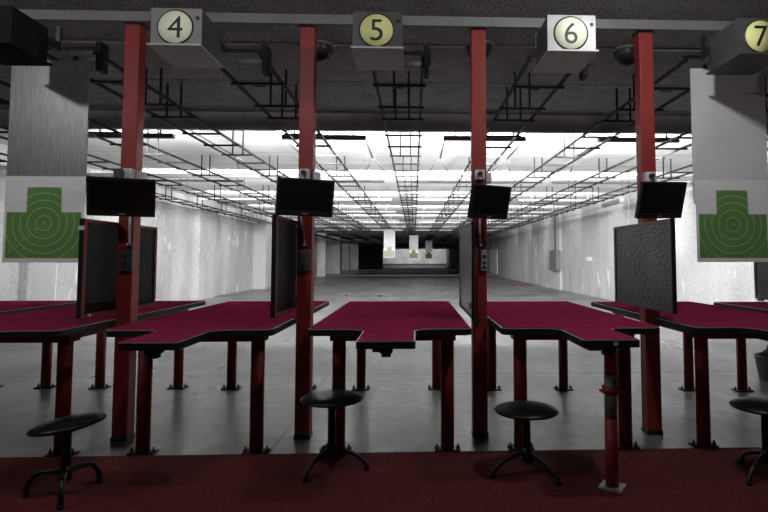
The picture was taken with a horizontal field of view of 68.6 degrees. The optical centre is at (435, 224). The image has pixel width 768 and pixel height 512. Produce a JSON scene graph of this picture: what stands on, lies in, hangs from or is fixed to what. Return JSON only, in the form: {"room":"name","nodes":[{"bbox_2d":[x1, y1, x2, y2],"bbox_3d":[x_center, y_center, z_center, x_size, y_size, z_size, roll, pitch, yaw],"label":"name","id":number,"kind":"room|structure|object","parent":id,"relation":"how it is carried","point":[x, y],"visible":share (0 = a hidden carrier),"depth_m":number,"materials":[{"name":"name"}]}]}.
{"room":"sports facility","nodes":[
{"label":"sports facility","id":0,"kind":"room"},
{"bbox_2d":[0,143,316,300],"bbox_3d":[-7.273,0.733,17.015,0.300,3.000,40.600,0,-3,-2],"label":"wall","id":1,"kind":"structure","parent":0,"point":[174,221],"depth_m":15.09,"materials":[{"name":"white paint"}]},
{"bbox_2d":[191,197,217,299],"bbox_3d":[-7.023,0.733,17.025,0.200,3.000,1.400,0,-3,-2],"label":"wall","id":2,"kind":"structure","parent":1,"relation":"attached to","point":[204,221],"depth_m":16.72,"materials":[{"name":"white paint"}]},
{"bbox_2d":[253,214,271,288],"bbox_3d":[-7.141,1.148,23.863,0.500,3.000,2.700,0,-3,-2],"label":"pillar","id":3,"kind":"structure","parent":1,"relation":"attached to","point":[262,249],"depth_m":22.55,"materials":[{"name":"white paint"}]},
{"bbox_2d":[18,9,732,31],"bbox_3d":[-0.499,-1.421,3.897,12.200,0.068,0.040,0,-3,-2],"label":"ceiling beam","id":4,"kind":"structure","parent":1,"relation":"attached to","point":[36,14],"depth_m":3.89,"materials":[{"name":"grey metal"}]},
{"bbox_2d":[0,5,61,65],"bbox_3d":[-2.668,-1.214,3.551,0.316,0.330,0.545,0,-3,-2],"label":"box","id":5,"kind":"object","parent":4,"relation":"hanging from","point":[24,41],"visible":1,"depth_m":3.47,"materials":[{"name":"black metal"}]},
{"bbox_2d":[146,8,224,67],"bbox_3d":[-1.563,-1.211,3.594,0.316,0.330,0.545,0,-3,-2],"label":"box","id":6,"kind":"object","parent":4,"relation":"hanging from","point":[184,37],"visible":1,"depth_m":3.36,"materials":[{"name":"metal"}]},
{"bbox_2d":[351,11,403,70],"bbox_3d":[-0.365,-1.209,3.641,0.316,0.330,0.545,0,-3,-2],"label":"box","id":7,"kind":"object","parent":4,"relation":"hanging from","point":[377,40],"visible":1,"depth_m":3.40,"materials":[{"name":"metal"}]},
{"bbox_2d":[534,15,598,72],"bbox_3d":[0.824,-1.206,3.687,0.316,0.330,0.545,0,-3,-2],"label":"box","id":8,"kind":"object","parent":4,"relation":"hanging from","point":[563,43],"visible":1,"depth_m":3.45,"materials":[{"name":"metal"}]},
{"bbox_2d":[700,18,767,74],"bbox_3d":[2.018,-1.203,3.734,0.316,0.330,0.545,0,-3,-2],"label":"box","id":9,"kind":"object","parent":4,"relation":"hanging from","point":[741,48],"visible":1,"depth_m":3.57,"materials":[{"name":"metal"}]},
{"bbox_2d":[87,173,692,180],"bbox_3d":[-0.765,-0.911,10.653,12.200,0.090,0.090,0,-3,-2],"label":"ceiling pipe","id":10,"kind":"object","parent":1,"relation":"attached to","point":[163,175],"visible":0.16,"depth_m":10.63,"materials":[{"name":"grey metal"}]},
{"bbox_2d":[317,233,326,276],"bbox_3d":[-8.527,2.052,38.742,1.800,3.000,0.400,0,-3,-2],"label":"wall","id":11,"kind":"structure","parent":0,"point":[321,242],"depth_m":38.57,"materials":[{"name":"concrete"}]},
{"bbox_2d":[326,237,340,273],"bbox_3d":[-8.689,2.433,45.029,1.970,3.000,0.400,0,-3,-2],"label":"wall","id":12,"kind":"structure","parent":0,"point":[333,248],"depth_m":44.84,"materials":[{"name":"concrete"}]},
{"bbox_2d":[342,243,349,269],"bbox_3d":[-9.920,3.431,61.464,0.800,3.000,0.400,0,-3,-2],"label":"wall","id":13,"kind":"structure","parent":0,"point":[345,246],"depth_m":61.26,"materials":[{"name":"concrete"}]},
{"bbox_2d":[349,243,358,269],"bbox_3d":[-9.513,3.499,62.578,1.700,3.000,0.400,0,-3,-2],"label":"wall","id":14,"kind":"structure","parent":0,"point":[354,249],"depth_m":62.40,"materials":[{"name":"concrete"}]},
{"bbox_2d":[359,246,365,267],"bbox_3d":[-10.153,4.255,75.040,1.400,3.000,0.400,0,-3,-2],"label":"wall","id":15,"kind":"structure","parent":0,"point":[362,250],"depth_m":74.86,"materials":[{"name":"concrete"}]},
{"bbox_2d":[366,248,382,266],"bbox_3d":[-9.698,4.905,85.746,3.150,3.000,0.400,0,-3,-2],"label":"wall","id":16,"kind":"structure","parent":0,"point":[374,257],"depth_m":85.56,"materials":[{"name":"concrete"}]},
{"bbox_2d":[0,0,767,246],"bbox_3d":[-3.026,1.041,48.495,14.950,0.200,103.500,0,-3,-2],"label":"ceiling","id":17,"kind":"structure","parent":0,"point":[340,87],"depth_m":6.18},
{"bbox_2d":[88,130,175,138],"bbox_3d":[-3.976,-1.244,7.309,1.100,0.230,0.100,0,-3,-2],"label":"lamp","id":18,"kind":"object","parent":17,"relation":"hanging from","point":[160,135],"visible":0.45,"depth_m":7.26,"materials":[{"name":"grey metal"}]},
{"bbox_2d":[0,153,372,248],"bbox_3d":[-7.921,1.494,50.471,0.465,0.465,93.520,0,-3,-2],"label":"track","id":19,"kind":"object","parent":17,"relation":"hanging from","point":[1,160],"visible":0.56,"depth_m":16.49,"materials":[{"name":"black metal"}]},
{"bbox_2d":[0,125,378,248],"bbox_3d":[-6.757,1.497,50.516,0.465,0.465,93.520,0,-3,-2],"label":"track","id":20,"kind":"object","parent":17,"relation":"hanging from","point":[1,127],"visible":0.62,"depth_m":12.28,"materials":[{"name":"black metal"}]},
{"bbox_2d":[0,80,382,246],"bbox_3d":[-5.593,1.499,50.562,0.465,0.465,93.520,0,-3,-2],"label":"track","id":21,"kind":"object","parent":17,"relation":"hanging from","point":[3,101],"visible":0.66,"depth_m":9.14,"materials":[{"name":"black metal"}]},
{"bbox_2d":[147,168,244,182],"bbox_3d":[-4.937,-0.989,11.145,2.200,0.275,0.100,0,-3,-2],"label":"lamp","id":22,"kind":"object","parent":17,"relation":"hanging from","point":[174,180],"visible":0.56,"depth_m":11.10,"materials":[{"name":"white"}]},
{"bbox_2d":[47,41,399,250],"bbox_3d":[-4.429,1.502,50.607,0.465,0.465,93.520,0,-3,-2],"label":"track","id":23,"kind":"object","parent":17,"relation":"hanging from","point":[101,50],"visible":0.84,"depth_m":5.70,"materials":[{"name":"black metal"}]},
{"bbox_2d":[6,56,90,175],"bbox_3d":[-2.698,-0.764,3.913,0.535,0.860,0.024,0,-3,-2],"label":"board","id":24,"kind":"object","parent":23,"relation":"hanging from","point":[49,109],"visible":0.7,"depth_m":3.90,"materials":[{"name":"metal"}]},
{"bbox_2d":[2,176,85,262],"bbox_3d":[-2.698,-0.040,3.854,0.536,0.595,0.006,0,-3,-2],"label":"target","id":25,"kind":"object","parent":24,"relation":"hanging from","point":[42,214],"visible":1,"depth_m":3.85,"materials":[{"name":"green paper"}]},
{"bbox_2d":[188,130,263,173],"bbox_3d":[-3.398,-1.139,8.911,0.464,0.178,3.303,0,-3,-2],"label":"conduit","id":26,"kind":"object","parent":17,"relation":"attached to","point":[192,131],"visible":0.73,"depth_m":8.97,"materials":[{"name":"grey"}]},
{"bbox_2d":[200,190,275,199],"bbox_3d":[-5.078,-0.781,14.737,2.200,0.255,0.100,0,-3,-2],"label":"lamp","id":27,"kind":"object","parent":17,"relation":"hanging from","point":[213,190],"visible":0.62,"depth_m":14.68,"materials":[{"name":"white"}]},
{"bbox_2d":[219,44,405,250],"bbox_3d":[-3.265,1.505,50.653,0.465,0.465,93.520,0,-3,-2],"label":"track","id":28,"kind":"object","parent":17,"relation":"hanging from","point":[265,53],"visible":0.84,"depth_m":5.31,"materials":[{"name":"black metal"}]},
{"bbox_2d":[384,229,394,247],"bbox_3d":[-2.207,0.635,26.556,0.530,0.910,0.024,0,-3,-2],"label":"carrier","id":29,"kind":"object","parent":28,"relation":"hanging from","point":[389,234],"visible":1,"depth_m":26.54,"materials":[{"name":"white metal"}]},
{"bbox_2d":[384,247,394,257],"bbox_3d":[-2.206,1.294,26.502,0.536,0.508,0.005,0,-3,-2],"label":"target","id":30,"kind":"object","parent":29,"relation":"hanging from","point":[389,252],"visible":1,"depth_m":26.50,"materials":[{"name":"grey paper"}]},
{"bbox_2d":[281,131,365,139],"bbox_3d":[-1.475,-1.238,7.407,1.100,0.230,0.100,0,-3,-2],"label":"lamp","id":31,"kind":"object","parent":17,"relation":"hanging from","point":[327,137],"visible":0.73,"depth_m":7.36,"materials":[{"name":"grey metal"}]},
{"bbox_2d":[317,39,334,62],"bbox_3d":[-0.982,-1.444,4.721,0.256,0.145,0.256,0,-3,-2],"label":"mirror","id":32,"kind":"object","parent":17,"relation":"attached to","point":[325,49],"visible":0.62,"depth_m":4.65,"materials":[{"name":"grey mirror"}]},
{"bbox_2d":[274,169,384,182],"bbox_3d":[-2.139,-0.982,11.255,2.200,0.275,0.100,0,-3,-2],"label":"lamp","id":33,"kind":"object","parent":17,"relation":"hanging from","point":[367,180],"visible":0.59,"depth_m":11.22,"materials":[{"name":"white"}]},
{"bbox_2d":[334,198,391,200],"bbox_3d":[-2.281,-0.774,14.846,2.200,0.255,0.100,0,-3,-2],"label":"lamp","id":34,"kind":"object","parent":17,"relation":"hanging from","point":[335,199],"visible":0.59,"depth_m":14.82,"materials":[{"name":"white"}]},
{"bbox_2d":[361,132,387,174],"bbox_3d":[-1.070,-1.134,9.002,0.464,0.178,3.303,0,-3,-2],"label":"conduit","id":35,"kind":"object","parent":17,"relation":"attached to","point":[362,133],"visible":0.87,"depth_m":9.70,"materials":[{"name":"grey"}]},
{"bbox_2d":[372,46,430,234],"bbox_3d":[-2.101,1.508,50.698,0.465,0.465,93.520,0,-3,-2],"label":"track","id":36,"kind":"object","parent":17,"relation":"hanging from","point":[425,62],"visible":0.79,"depth_m":5.80,"materials":[{"name":"black metal"}]},
{"bbox_2d":[409,235,417,249],"bbox_3d":[-1.331,1.086,33.481,0.530,0.970,0.024,0,-3,-2],"label":"carrier","id":37,"kind":"object","parent":36,"relation":"hanging from","point":[413,239],"visible":1,"depth_m":33.47,"materials":[{"name":"metal"}]},
{"bbox_2d":[426,133,449,174],"bbox_3d":[0.099,-1.131,9.047,0.464,0.178,3.303,0,-3,-2],"label":"conduit","id":38,"kind":"object","parent":17,"relation":"attached to","point":[445,133],"visible":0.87,"depth_m":9.78,"materials":[{"name":"grey"}]},
{"bbox_2d":[414,211,467,212],"bbox_3d":[0.368,-0.537,18.746,2.200,0.255,0.100,0,-3,-2],"label":"lamp","id":39,"kind":"object","parent":17,"relation":"hanging from","point":[417,211],"visible":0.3,"depth_m":18.68,"materials":[{"name":"white"}]},
{"bbox_2d":[414,191,469,200],"bbox_3d":[0.517,-0.768,14.956,2.200,0.255,0.100,0,-3,-2],"label":"lamp","id":40,"kind":"object","parent":17,"relation":"hanging from","point":[426,199],"visible":0.37,"depth_m":14.88,"materials":[{"name":"white"}]},
{"bbox_2d":[419,170,522,183],"bbox_3d":[0.658,-0.976,11.364,2.200,0.275,0.100,0,-3,-2],"label":"lamp","id":41,"kind":"object","parent":17,"relation":"hanging from","point":[430,181],"visible":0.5,"depth_m":11.33,"materials":[{"name":"white"}]},
{"bbox_2d":[464,40,494,59],"bbox_3d":[0.364,-1.444,4.714,0.256,0.145,0.256,0,-3,-2],"label":"mirror","id":42,"kind":"object","parent":17,"relation":"attached to","point":[490,45],"visible":0.38,"depth_m":4.66,"materials":[{"name":"grey mirror"}]},
{"bbox_2d":[443,133,525,141],"bbox_3d":[0.647,-1.233,7.490,1.100,0.230,0.100,0,-3,-2],"label":"lamp","id":43,"kind":"object","parent":17,"relation":"hanging from","point":[445,138],"visible":0.66,"depth_m":7.44,"materials":[{"name":"grey"}]},
{"bbox_2d":[419,53,588,249],"bbox_3d":[-0.936,1.510,50.744,0.465,0.465,93.520,0,-3,-2],"label":"track","id":44,"kind":"object","parent":17,"relation":"hanging from","point":[583,74],"visible":0.83,"depth_m":5.85,"materials":[{"name":"black metal"}]},
{"bbox_2d":[491,133,531,175],"bbox_3d":[1.268,-1.128,9.093,0.464,0.178,3.303,0,-3,-2],"label":"conduit","id":45,"kind":"object","parent":17,"relation":"attached to","point":[529,134],"visible":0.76,"depth_m":9.57,"materials":[{"name":"grey"}]},
{"bbox_2d":[508,205,561,212],"bbox_3d":[3.166,-0.531,18.855,2.200,0.255,0.100,0,-3,-2],"label":"lamp","id":46,"kind":"object","parent":17,"relation":"hanging from","point":[552,205],"visible":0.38,"depth_m":18.81,"materials":[{"name":"white"}]},
{"bbox_2d":[518,192,599,201],"bbox_3d":[3.315,-0.761,15.065,2.200,0.255,0.100,0,-3,-2],"label":"lamp","id":47,"kind":"object","parent":17,"relation":"hanging from","point":[566,200],"visible":0.79,"depth_m":15.02,"materials":[{"name":"white"}]},
{"bbox_2d":[432,55,710,246],"bbox_3d":[0.228,1.513,50.790,0.465,0.465,93.520,0,-3,-2],"label":"track","id":48,"kind":"object","parent":17,"relation":"hanging from","point":[686,57],"visible":0.58,"depth_m":6.47,"materials":[{"name":"black metal"}]},
{"bbox_2d":[690,64,767,203],"bbox_3d":[2.141,-0.668,4.097,0.555,1.030,0.024,0,-3,-2],"label":"board","id":49,"kind":"object","parent":48,"relation":"hanging from","point":[729,131],"visible":0.88,"depth_m":4.09,"materials":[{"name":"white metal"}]},
{"bbox_2d":[695,180,767,261],"bbox_3d":[2.144,-0.030,4.043,0.536,0.595,0.006,0,-3,-2],"label":"target","id":50,"kind":"object","parent":49,"relation":"hanging from","point":[732,215],"visible":1,"depth_m":4.04,"materials":[{"name":"green paper"}]},
{"bbox_2d":[547,134,613,175],"bbox_3d":[2.427,-1.125,9.139,0.464,0.178,3.303,0,-3,-2],"label":"conduit","id":51,"kind":"object","parent":17,"relation":"attached to","point":[597,143],"visible":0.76,"depth_m":9.58,"materials":[{"name":"grey metal"}]},
{"bbox_2d":[551,171,636,184],"bbox_3d":[3.456,-0.969,11.474,2.200,0.275,0.100,0,-3,-2],"label":"lamp","id":52,"kind":"object","parent":17,"relation":"hanging from","point":[567,181],"visible":0.56,"depth_m":11.41,"materials":[{"name":"white"}]},
{"bbox_2d":[432,75,767,250],"bbox_3d":[1.392,1.516,50.835,0.465,0.465,93.520,0,-3,-2],"label":"track","id":53,"kind":"object","parent":17,"relation":"hanging from","point":[606,171],"visible":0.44,"depth_m":10.00,"materials":[{"name":"black metal"}]},
{"bbox_2d":[441,138,767,250],"bbox_3d":[2.556,1.519,50.881,0.465,0.465,93.520,0,-3,-2],"label":"track","id":54,"kind":"object","parent":17,"relation":"hanging from","point":[671,171],"visible":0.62,"depth_m":13.81,"materials":[{"name":"black metal"}]},
{"bbox_2d":[611,44,633,66],"bbox_3d":[1.646,-1.438,4.824,0.256,0.145,0.256,0,-3,-2],"label":"mirror","id":55,"kind":"object","parent":17,"relation":"attached to","point":[623,55],"visible":0.73,"depth_m":4.75,"materials":[{"name":"grey mirror"}]},
{"bbox_2d":[597,134,679,142],"bbox_3d":[2.729,-1.228,7.571,1.100,0.230,0.100,0,-3,-2],"label":"lamp","id":56,"kind":"object","parent":17,"relation":"hanging from","point":[620,139],"visible":0.56,"depth_m":7.51,"materials":[{"name":"grey"}]},
{"bbox_2d":[0,266,767,456],"bbox_3d":[-3.026,4.235,48.301,14.950,0.200,103.500,0,-3,-2],"label":"floor","id":57,"kind":"structure","parent":0,"point":[398,413],"depth_m":4.97,"materials":[{"name":"concrete"}]},
{"bbox_2d":[0,301,76,388],"bbox_3d":[-3.760,1.039,3.947,0.920,0.804,2.764,0,-3,-2],"label":"table","id":58,"kind":"object","parent":57,"relation":"on","point":[6,307],"visible":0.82,"depth_m":5.19,"materials":[{"name":"red metal"}]},
{"bbox_2d":[30,263,57,300],"bbox_3d":[-6.341,0.952,9.059,0.380,1.599,0.104,0,-3,-2],"label":"leaning board","id":59,"kind":"object","parent":57,"relation":"on","point":[44,275],"visible":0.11,"depth_m":9.05,"materials":[{"name":"white paint"}]},
{"bbox_2d":[0,301,205,456],"bbox_3d":[-2.652,1.040,3.957,1.015,0.804,2.697,0,-3,-2],"label":"table","id":60,"kind":"object","parent":57,"relation":"on","point":[60,325],"visible":0.85,"depth_m":3.56,"materials":[{"name":"red carpet"}]},
{"bbox_2d":[110,23,148,441],"bbox_3d":[-2.088,0.014,3.817,0.120,2.835,0.108,0,-3,-2],"label":"steel column","id":61,"kind":"structure","parent":57,"relation":"on","point":[127,288],"depth_m":3.79,"materials":[{"name":"red metal"}]},
{"bbox_2d":[76,218,157,318],"bbox_3d":[-2.148,0.288,3.843,0.046,0.600,0.981,0,-3,-2],"label":"divider panel","id":62,"kind":"object","parent":61,"relation":"attached to","point":[98,239],"visible":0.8,"depth_m":3.61,"materials":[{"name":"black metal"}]},
{"bbox_2d":[86,176,155,216],"bbox_3d":[-2.032,-0.171,3.632,0.382,0.239,0.312,2,-4,-26],"label":"monitor","id":63,"kind":"object","parent":61,"relation":"attached to","point":[105,196],"visible":1,"depth_m":3.53,"materials":[{"name":"black plastic"}]},
{"bbox_2d":[120,250,133,270],"bbox_3d":[-2.063,0.237,3.736,0.080,0.140,0.036,0,-3,-2],"label":"control box","id":64,"kind":"object","parent":61,"relation":"attached to","point":[126,256],"visible":1,"depth_m":3.73,"materials":[{"name":"grey metal"}]},
{"bbox_2d":[126,217,131,247],"bbox_3d":[-2.048,0.042,3.745,0.036,0.223,0.053,0,-3,-2],"label":"rod","id":65,"kind":"object","parent":61,"relation":"attached to","point":[128,245],"visible":0.88,"depth_m":3.73,"materials":[{"name":"metal"}]},
{"bbox_2d":[123,168,135,178],"bbox_3d":[-2.063,-0.342,3.765,0.060,0.072,0.050,0,-3,-2],"label":"box","id":66,"kind":"object","parent":61,"relation":"attached to","point":[128,172],"visible":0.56,"depth_m":3.74,"materials":[{"name":"grey plastic"}]},
{"bbox_2d":[113,169,123,177],"bbox_3d":[-2.100,-0.318,3.707,0.042,0.104,0.060,0,-3,-2],"label":"adapter","id":67,"kind":"object","parent":66,"relation":"attached to","point":[118,173],"visible":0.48,"depth_m":3.68,"materials":[{"name":"grey plastic"}]},
{"bbox_2d":[106,301,328,455],"bbox_3d":[-1.446,1.041,3.970,0.965,0.804,2.629,0,-3,-2],"label":"table","id":68,"kind":"object","parent":57,"relation":"on","point":[231,322],"visible":0.88,"depth_m":3.45,"materials":[{"name":"red carpet"}]},
{"bbox_2d":[293,26,318,439],"bbox_3d":[-0.896,0.017,3.864,0.120,2.835,0.108,0,-3,-2],"label":"steel column","id":69,"kind":"structure","parent":57,"relation":"on","point":[303,430],"depth_m":3.81,"materials":[{"name":"red metal"}]},
{"bbox_2d":[270,214,297,317],"bbox_3d":[-0.955,0.267,3.732,0.036,0.600,0.978,0,-3,-2],"label":"divider panel","id":70,"kind":"object","parent":69,"relation":"attached to","point":[284,230],"visible":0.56,"depth_m":3.47,"materials":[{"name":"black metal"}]},
{"bbox_2d":[297,250,309,270],"bbox_3d":[-0.894,0.240,3.782,0.080,0.140,0.036,0,-3,-2],"label":"control box","id":71,"kind":"object","parent":69,"relation":"attached to","point":[303,257],"visible":1,"depth_m":3.77,"materials":[{"name":"grey metal"}]},
{"bbox_2d":[299,169,309,178],"bbox_3d":[-0.893,-0.319,3.795,0.068,0.124,0.079,0,-3,-2],"label":"box","id":72,"kind":"object","parent":69,"relation":"attached to","point":[303,173],"visible":0.79,"depth_m":3.79,"materials":[{"name":"grey plastic"}]},
{"bbox_2d":[275,177,334,216],"bbox_3d":[-0.887,-0.171,3.682,0.369,0.244,0.265,2,-4,-28],"label":"monitor","id":73,"kind":"object","parent":69,"relation":"attached to","point":[294,196],"visible":0.96,"depth_m":3.58,"materials":[{"name":"black plastic"}]},
{"bbox_2d":[0,447,767,511],"bbox_3d":[-0.361,1.211,0.196,12.180,0.006,6.545,0,-3,-2],"label":"carpet","id":74,"kind":"object","parent":57,"relation":"on","point":[665,479],"visible":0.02,"depth_m":2.98,"materials":[{"name":"red carpet"}]},
{"bbox_2d":[23,412,106,510],"bbox_3d":[-1.891,1.172,2.846,0.367,0.393,0.350,0,-3,-2],"label":"stool","id":75,"kind":"object","parent":74,"relation":"on","point":[65,425],"visible":1,"depth_m":2.82,"materials":[{"name":"black plastic"}]},
{"bbox_2d":[300,389,369,482],"bbox_3d":[-0.576,1.176,3.205,0.397,0.429,0.383,0,-3,-2],"label":"stool","id":76,"kind":"object","parent":74,"relation":"on","point":[331,399],"visible":1,"depth_m":3.17,"materials":[{"name":"black plastic"}]},
{"bbox_2d":[489,400,560,485],"bbox_3d":[0.486,1.195,3.137,0.393,0.383,0.388,0,-3,-2],"label":"stool","id":77,"kind":"object","parent":74,"relation":"on","point":[527,411],"visible":1,"depth_m":3.07,"materials":[{"name":"black plastic"}]},
{"bbox_2d":[598,352,625,493],"bbox_3d":[0.928,0.996,2.945,0.138,0.756,0.130,-2,-4,30],"label":"support post","id":78,"kind":"object","parent":74,"relation":"on","point":[610,389],"visible":0.95,"depth_m":2.92,"materials":[{"name":"metal"}]},
{"bbox_2d":[729,397,767,485],"bbox_3d":[1.830,1.179,3.113,0.390,0.411,0.396,0,-3,-2],"label":"stool","id":79,"kind":"object","parent":74,"relation":"on","point":[754,405],"visible":1,"depth_m":3.07,"materials":[{"name":"black plastic"}]},
{"bbox_2d":[308,301,470,452],"bbox_3d":[-0.295,1.042,3.982,0.946,0.804,2.563,0,-3,-2],"label":"table","id":80,"kind":"object","parent":57,"relation":"on","point":[382,327],"visible":0.94,"depth_m":3.51,"materials":[{"name":"red carpet"}]},
{"bbox_2d":[359,269,458,269],"bbox_3d":[-3.543,5.003,62.722,13.650,0.015,6.000,0,-3,-2],"label":"trim","id":81,"kind":"structure","parent":57,"relation":"on","point":[359,269],"depth_m":63.32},
{"bbox_2d":[326,274,492,275],"bbox_3d":[-2.716,3.725,41.676,13.650,0.015,2.600,0,-3,-2],"label":"trim","id":82,"kind":"structure","parent":57,"relation":"on","point":[373,274],"depth_m":40.49,"materials":[{"name":"grey concrete"}]},
{"bbox_2d":[469,28,488,437],"bbox_3d":[0.298,0.019,3.911,0.120,2.835,0.108,0,-3,-2],"label":"steel column","id":83,"kind":"structure","parent":57,"relation":"on","point":[479,380],"depth_m":3.86,"materials":[{"name":"red metal"}]},
{"bbox_2d":[459,221,474,318],"bbox_3d":[0.221,0.316,4.051,0.030,0.620,1.008,0,-3,-2],"label":"divider panel","id":84,"kind":"object","parent":83,"relation":"attached to","point":[466,233],"visible":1,"depth_m":3.88,"materials":[{"name":"black metal"}]},
{"bbox_2d":[474,218,480,320],"bbox_3d":[0.282,0.284,3.818,0.037,0.735,0.052,0,-3,-2],"label":"rod","id":85,"kind":"object","parent":83,"relation":"attached to","point":[476,318],"visible":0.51,"depth_m":3.79,"materials":[{"name":"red metal"}]},
{"bbox_2d":[474,170,484,183],"bbox_3d":[0.301,-0.316,3.841,0.068,0.124,0.079,0,-3,-2],"label":"box","id":86,"kind":"object","parent":83,"relation":"attached to","point":[478,174],"visible":0.91,"depth_m":3.83,"materials":[{"name":"grey plastic"}]},
{"bbox_2d":[481,250,486,270],"bbox_3d":[0.329,0.243,3.830,0.042,0.140,0.036,0,-3,-2],"label":"control box","id":87,"kind":"object","parent":83,"relation":"attached to","point":[483,252],"visible":1,"depth_m":3.82,"materials":[{"name":"grey metal"}]},
{"bbox_2d":[467,184,511,218],"bbox_3d":[0.295,-0.145,3.710,0.328,0.223,0.263,3,-4,-37],"label":"monitor","id":88,"kind":"object","parent":83,"relation":"attached to","point":[486,201],"visible":1,"depth_m":3.62,"materials":[{"name":"black plastic"}]},
{"bbox_2d":[487,301,659,450],"bbox_3d":[0.827,1.042,3.993,0.950,0.804,2.500,0,-3,-2],"label":"table","id":89,"kind":"object","parent":57,"relation":"on","point":[591,329],"visible":0.93,"depth_m":3.55,"materials":[{"name":"red fabric"}]},
{"bbox_2d":[632,31,662,434],"bbox_3d":[1.494,0.022,3.958,0.120,2.835,0.108,0,-3,-2],"label":"steel column","id":90,"kind":"structure","parent":57,"relation":"on","point":[643,40],"depth_m":3.94,"materials":[{"name":"red metal"}]},
{"bbox_2d":[613,218,676,313],"bbox_3d":[1.426,0.278,3.880,0.036,0.580,0.988,0,-3,-2],"label":"divider panel","id":91,"kind":"object","parent":90,"relation":"attached to","point":[644,253],"visible":1,"depth_m":3.76,"materials":[{"name":"black metal"}]},
{"bbox_2d":[643,172,656,180],"bbox_3d":[1.490,-0.305,3.888,0.078,0.125,0.079,0,-3,-2],"label":"box","id":92,"kind":"object","parent":90,"relation":"attached to","point":[647,176],"visible":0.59,"depth_m":3.88,"materials":[{"name":"grey plastic"}]},
{"bbox_2d":[634,181,686,218],"bbox_3d":[1.452,-0.159,3.764,0.369,0.253,0.272,1,-4,-19],"label":"monitor","id":93,"kind":"object","parent":90,"relation":"attached to","point":[655,199],"visible":1,"depth_m":3.67,"materials":[{"name":"black plastic"}]},
{"bbox_2d":[591,301,767,447],"bbox_3d":[1.971,1.043,4.005,0.957,0.804,2.432,0,-3,-2],"label":"table","id":94,"kind":"object","parent":57,"relation":"on","point":[701,322],"visible":0.77,"depth_m":3.60,"materials":[{"name":"red fabric"}]},
{"bbox_2d":[713,302,767,391],"bbox_3d":[3.098,1.044,4.017,0.950,0.804,2.366,0,-3,-2],"label":"table","id":95,"kind":"object","parent":57,"relation":"on","point":[741,355],"visible":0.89,"depth_m":5.09,"materials":[{"name":"red metal"}]},
{"bbox_2d":[754,262,767,300],"bbox_3d":[3.100,0.506,4.900,0.040,0.376,1.008,0,-3,-2],"label":"divider panel","id":96,"kind":"object","parent":95,"relation":"on","point":[760,268],"visible":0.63,"depth_m":5.30,"materials":[{"name":"black metal"}]},
{"bbox_2d":[753,345,767,381],"bbox_3d":[3.412,1.278,5.571,0.450,0.524,0.450,0,-3,-2],"label":"bin","id":97,"kind":"object","parent":57,"relation":"on","point":[761,358],"visible":1,"depth_m":5.53,"materials":[{"name":"black plastic"}]},
{"bbox_2d":[341,237,457,238],"bbox_3d":[-2.922,1.126,47.090,13.650,0.140,0.300,0,-3,-2],"label":"trim","id":98,"kind":"structure","parent":0,"point":[343,237],"depth_m":46.88,"materials":[{"name":"metal"}]},
{"bbox_2d":[341,241,458,242],"bbox_3d":[-3.353,1.792,58.061,13.650,0.140,0.300,0,-3,-2],"label":"trim","id":99,"kind":"structure","parent":0,"point":[342,241],"depth_m":57.85,"materials":[{"name":"concrete"}]},
{"bbox_2d":[383,249,445,263],"bbox_3d":[-4.998,5.763,99.865,14.250,3.000,0.300,0,-3,-2],"label":"wall","id":100,"kind":"structure","parent":0,"point":[401,256],"depth_m":99.76,"materials":[{"name":"white paint"}]},
{"bbox_2d":[383,264,446,265],"bbox_3d":[-4.943,6.985,98.390,13.650,0.380,0.300,0,-3,-2],"label":"trim","id":101,"kind":"structure","parent":0,"point":[383,264],"depth_m":98.28,"materials":[{"name":"concrete"}]},
{"bbox_2d":[446,246,458,267],"bbox_3d":[3.074,4.075,72.061,0.300,3.000,56.000,0,-3,-2],"label":"wall","id":102,"kind":"structure","parent":0,"point":[452,254],"depth_m":81.63,"materials":[{"name":"concrete"}]},
{"bbox_2d":[487,151,767,304],"bbox_3d":[5.092,0.956,20.695,0.300,3.000,47.000,0,-3,-2],"label":"wall","id":103,"kind":"structure","parent":0,"point":[587,231],"depth_m":17.01,"materials":[{"name":"white paint"}]},
{"bbox_2d":[0,110,767,134],"bbox_3d":[-0.620,-1.272,6.971,12.200,0.215,0.080,0,-3,-2],"label":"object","id":104,"kind":"structure","parent":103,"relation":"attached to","point":[221,121],"depth_m":6.93,"materials":[{"name":"grey paint"}]},
{"bbox_2d":[61,39,706,51],"bbox_3d":[-0.531,-1.510,4.703,12.200,0.015,0.040,0,-3,-2],"label":"trim","id":105,"kind":"structure","parent":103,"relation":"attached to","point":[62,40],"depth_m":4.69,"materials":[{"name":"black metal"}]},
{"bbox_2d":[490,249,497,273],"bbox_3d":[4.147,2.630,40.258,0.050,1.730,3.500,0,-3,-2],"label":"board","id":106,"kind":"object","parent":103,"relation":"attached to","point":[493,253],"visible":1,"depth_m":39.69,"materials":[{"name":"white paint"}]},
{"bbox_2d":[541,214,561,289],"bbox_3d":[4.790,1.113,23.281,0.100,3.000,3.000,0,-3,-2],"label":"trim","id":107,"kind":"structure","parent":103,"relation":"attached to","point":[550,278],"depth_m":23.20,"materials":[{"name":"white paint"}]},
{"bbox_2d":[549,216,560,270],"bbox_3d":[4.701,0.701,22.275,0.160,2.200,1.250,0,-3,-2],"label":"electrical box","id":108,"kind":"object","parent":103,"relation":"attached to","point":[554,257],"visible":0.97,"depth_m":22.06,"materials":[{"name":"grey metal"}]},
{"bbox_2d":[602,198,623,206],"bbox_3d":[5.074,-0.637,16.154,0.100,0.130,1.550,0,-3,-2],"label":"wall lamp","id":109,"kind":"object","parent":103,"relation":"attached to","point":[620,200],"visible":1,"depth_m":15.95,"materials":[{"name":"grey"}]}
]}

